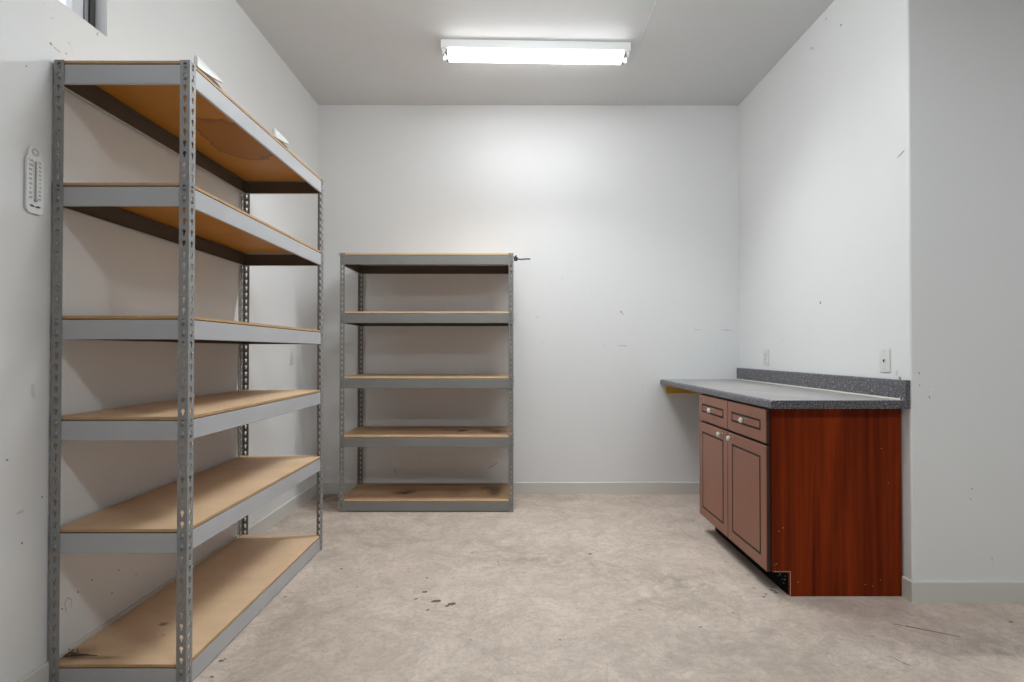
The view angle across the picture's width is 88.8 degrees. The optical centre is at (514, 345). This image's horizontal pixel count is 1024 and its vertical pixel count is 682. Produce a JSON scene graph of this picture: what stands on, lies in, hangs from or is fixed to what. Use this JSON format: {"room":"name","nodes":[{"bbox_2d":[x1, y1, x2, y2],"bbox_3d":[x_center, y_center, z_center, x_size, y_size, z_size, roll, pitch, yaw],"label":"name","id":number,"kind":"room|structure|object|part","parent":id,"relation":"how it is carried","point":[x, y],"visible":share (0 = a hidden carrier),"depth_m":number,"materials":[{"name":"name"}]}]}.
{"room":"storage room","nodes":[
{"label":"storage room","id":0,"kind":"room"},
{"bbox_2d":[0,0,317,681],"bbox_3d":[-1.639,-0.412,0.654,0.161,3.095,7.306,0,-1,0],"label":"wall","id":1,"kind":"structure","parent":0,"point":[109,269],"depth_m":2.01,"materials":[{"name":"paint"}]},
{"bbox_2d":[24,147,43,214],"bbox_3d":[-1.554,-0.537,1.695,0.015,0.216,0.062,0,-1,0],"label":"thermometer","id":2,"kind":"object","parent":1,"relation":"attached to","point":[34,165],"visible":1,"depth_m":1.69,"materials":[{"name":"white plastic"}]},
{"bbox_2d":[65,0,95,26],"bbox_3d":[-1.631,-1.455,1.285,0.050,0.527,1.446,0,-1,0],"label":"window","id":3,"kind":"structure","parent":1,"relation":"in","point":[85,9],"depth_m":1.97,"materials":[{"name":"grey glass"}]},
{"bbox_3d":[-1.633,-1.446,1.295,0.027,0.485,1.346,0,-1,0],"label":"sash","id":4,"kind":"part","parent":3,"relation":"part of","materials":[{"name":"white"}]},
{"bbox_3d":[-1.631,-1.455,1.285,0.050,0.527,1.446,0,-1,0],"label":"frame","id":5,"kind":"part","parent":3,"relation":"part of","materials":[{"name":"grey metal"}]},
{"bbox_2d":[16,482,316,681],"bbox_3d":[-1.554,1.088,0.563,0.012,0.093,7.156,0,-1,0],"label":"baseboard","id":6,"kind":"structure","parent":1,"relation":"attached to","point":[40,674],"depth_m":2.74,"materials":[{"name":"paint"}]},
{"bbox_2d":[289,348,293,364],"bbox_3d":[-1.562,0.075,3.660,0.009,0.114,0.070,0,-1,0],"label":"wall outlet","id":7,"kind":"object","parent":1,"relation":"attached to","point":[291,350],"visible":1,"depth_m":3.65,"materials":[{"name":"white plastic"}]},
{"bbox_2d":[317,105,739,481],"bbox_3d":[1.437,-0.374,4.239,6.308,3.095,0.151,0,-1,0],"label":"wall","id":8,"kind":"structure","parent":0,"point":[625,218],"depth_m":4.16,"materials":[{"name":"paint"}]},
{"bbox_2d":[319,482,1023,602],"bbox_3d":[1.520,1.116,3.247,6.146,0.093,1.802,0,-1,0],"label":"baseboard","id":9,"kind":"structure","parent":8,"relation":"attached to","point":[328,487],"depth_m":4.13,"materials":[{"name":"paint"}]},
{"bbox_2d":[666,385,697,392],"bbox_3d":[1.495,0.341,4.145,0.587,0.071,0.020,0,-1,0],"label":"cleat","id":10,"kind":"object","parent":8,"relation":"attached to","point":[669,389],"visible":0.24,"depth_m":4.13,"materials":[{"name":"brown wood"}]},
{"bbox_2d":[235,0,833,104],"bbox_3d":[1.444,-2.020,0.678,6.308,0.120,7.306,0,-1,0],"label":"ceiling","id":11,"kind":"structure","parent":0,"point":[342,52],"depth_m":3.35,"materials":[{"name":"paint"}]},
{"bbox_2d":[441,39,630,64],"bbox_3d":[0.137,-1.888,3.374,1.206,0.086,0.132,0,-1,-2],"label":"ceiling light","id":12,"kind":"object","parent":11,"relation":"attached to","point":[453,50],"visible":1,"depth_m":3.33,"materials":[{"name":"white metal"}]},
{"bbox_2d":[614,0,657,104],"bbox_3d":[0.799,-1.934,3.047,0.012,0.001,2.250,0,-1,0],"label":"trim","id":13,"kind":"structure","parent":11,"relation":"attached to","point":[655,4],"depth_m":3.38,"materials":[{"name":"paint"}]},
{"bbox_2d":[192,494,1023,681],"bbox_3d":[1.444,1.195,0.644,6.308,0.121,7.306,0,-1,0],"label":"floor","id":14,"kind":"structure","parent":0,"point":[554,587],"depth_m":2.24,"materials":[{"name":"concrete"}]},
{"bbox_2d":[48,60,323,681],"bbox_3d":[-1.324,0.098,2.374,0.464,2.111,1.252,0,-1,0],"label":"shelving unit","id":15,"kind":"object","parent":14,"relation":"on","point":[173,635],"visible":1,"depth_m":1.97,"materials":[{"name":"grey metal"}]},
{"bbox_3d":[-1.535,0.091,1.768,0.034,2.111,0.034,0,-1,0],"label":"post","id":16,"kind":"part","parent":15,"relation":"part of","materials":[{"name":"grey metal"}]},
{"bbox_2d":[63,648,97,657],"bbox_3d":[-1.486,1.052,1.784,0.107,0.021,0.042,0,-1,13],"label":"dry twig","id":17,"kind":"object","parent":15,"relation":"on","point":[69,653],"visible":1,"depth_m":1.79,"materials":[{"name":"brown wood"}]},
{"bbox_3d":[-1.111,0.091,1.769,0.034,2.111,0.034,0,-1,0],"label":"post","id":18,"kind":"part","parent":15,"relation":"part of","materials":[{"name":"grey metal"}]},
{"bbox_2d":[194,55,222,87],"bbox_3d":[-1.114,-0.988,1.910,0.014,0.052,0.167,0,-1,0],"label":"plastic offcut","id":19,"kind":"object","parent":15,"relation":"on","point":[198,62],"visible":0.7,"depth_m":1.88,"materials":[{"name":"white plastic"}]},
{"bbox_3d":[-1.538,0.104,2.979,0.034,2.111,0.034,0,-1,0],"label":"post","id":20,"kind":"part","parent":15,"relation":"part of","materials":[{"name":"grey metal"}]},
{"bbox_2d":[272,128,288,148],"bbox_3d":[-1.115,-0.982,2.503,0.014,0.052,0.160,0,-1,0],"label":"plastic offcut","id":21,"kind":"object","parent":15,"relation":"on","point":[275,133],"visible":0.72,"depth_m":2.47,"materials":[{"name":"white plastic"}]},
{"bbox_3d":[-1.114,0.104,2.980,0.034,2.111,0.034,0,-1,0],"label":"post","id":22,"kind":"part","parent":15,"relation":"part of","materials":[{"name":"grey metal"}]},
{"bbox_2d":[338,253,513,511],"bbox_3d":[-0.624,0.258,3.905,1.239,1.822,0.465,0,-1,0],"label":"shelving unit","id":23,"kind":"object","parent":14,"relation":"on","point":[364,496],"visible":1,"depth_m":3.69,"materials":[{"name":"grey metal"}]},
{"bbox_3d":[-1.212,0.256,3.691,0.034,1.822,0.034,0,-1,0],"label":"post","id":24,"kind":"part","parent":23,"relation":"part of","materials":[{"name":"grey metal"}]},
{"bbox_3d":[-1.213,0.261,4.116,0.034,1.822,0.034,0,-1,0],"label":"post","id":25,"kind":"part","parent":23,"relation":"part of","materials":[{"name":"grey metal"}]},
{"bbox_3d":[-0.025,0.261,4.119,0.034,1.822,0.034,0,-1,0],"label":"post","id":26,"kind":"part","parent":23,"relation":"part of","materials":[{"name":"grey metal"}]},
{"bbox_3d":[-0.025,0.256,3.694,0.034,1.822,0.034,0,-1,0],"label":"post","id":27,"kind":"part","parent":23,"relation":"part of","materials":[{"name":"grey metal"}]},
{"bbox_2d":[514,255,529,260],"bbox_3d":[0.054,-0.620,3.694,0.117,0.042,0.018,0,-1,0],"label":"cable tie","id":28,"kind":"object","parent":23,"relation":"attached to","point":[515,257],"visible":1,"depth_m":3.69,"materials":[{"name":"black plastic"}]},
{"bbox_2d":[699,393,901,596],"bbox_3d":[1.456,0.725,2.858,0.654,0.867,0.895,0,-1,0],"label":"base cabinet","id":29,"kind":"object","parent":14,"relation":"on","point":[811,498],"visible":0.98,"depth_m":2.41,"materials":[{"name":"brown wood"}]},
{"bbox_3d":[1.175,0.382,3.082,0.020,0.157,0.434,0,-1,0],"label":"drawer","id":30,"kind":"part","parent":29,"relation":"part of","materials":[{"name":"brown wood"}]},
{"bbox_3d":[1.175,0.763,3.078,0.020,0.580,0.434,0,-1,0],"label":"door","id":31,"kind":"part","parent":29,"relation":"part of","materials":[{"name":"brown wood"}]},
{"bbox_3d":[1.148,0.375,2.634,0.036,0.030,0.030,0,-1,0],"label":"knob","id":32,"kind":"part","parent":29,"relation":"part of","materials":[{"name":"silver metal"}]},
{"bbox_3d":[1.176,0.378,2.643,0.020,0.157,0.434,0,-1,0],"label":"drawer","id":33,"kind":"part","parent":29,"relation":"part of","materials":[{"name":"brown wood"}]},
{"bbox_3d":[1.176,0.758,2.639,0.020,0.580,0.434,0,-1,0],"label":"door","id":34,"kind":"part","parent":29,"relation":"part of","materials":[{"name":"brown wood"}]},
{"bbox_2d":[660,368,910,408],"bbox_3d":[1.475,0.230,3.262,0.632,0.129,1.790,0,-1,0],"label":"countertop","id":35,"kind":"structure","parent":29,"relation":"on","point":[772,389],"depth_m":2.74,"materials":[{"name":"stone"}]},
{"bbox_3d":[1.486,0.720,2.420,0.597,0.867,0.019,0,-1,0],"label":"panel","id":36,"kind":"part","parent":29,"relation":"part of","materials":[{"name":"brown wood"}]},
{"bbox_2d":[738,0,1023,580],"bbox_3d":[3.192,-0.385,3.272,2.801,3.095,1.791,0,-1,0],"label":"wall","id":37,"kind":"structure","parent":0,"point":[881,157],"depth_m":2.39,"materials":[{"name":"paint"}]},
{"bbox_2d":[763,349,768,365],"bbox_3d":[1.787,0.082,3.718,0.009,0.114,0.070,0,-1,0],"label":"wall outlet","id":38,"kind":"object","parent":37,"relation":"attached to","point":[765,351],"visible":1,"depth_m":3.71,"materials":[{"name":"white plastic"}]},
{"bbox_2d":[737,368,909,399],"bbox_3d":[1.780,0.211,3.263,0.022,0.091,1.790,0,-1,0],"label":"backsplash","id":39,"kind":"structure","parent":37,"relation":"attached to","point":[894,388],"depth_m":2.88,"materials":[{"name":"stone"}]},
{"bbox_2d":[879,348,889,371],"bbox_3d":[1.790,0.070,2.529,0.009,0.114,0.070,0,-1,0],"label":"jack plate","id":40,"kind":"object","parent":37,"relation":"attached to","point":[884,354],"visible":1,"depth_m":2.53,"materials":[{"name":"white plastic"}]}
]}

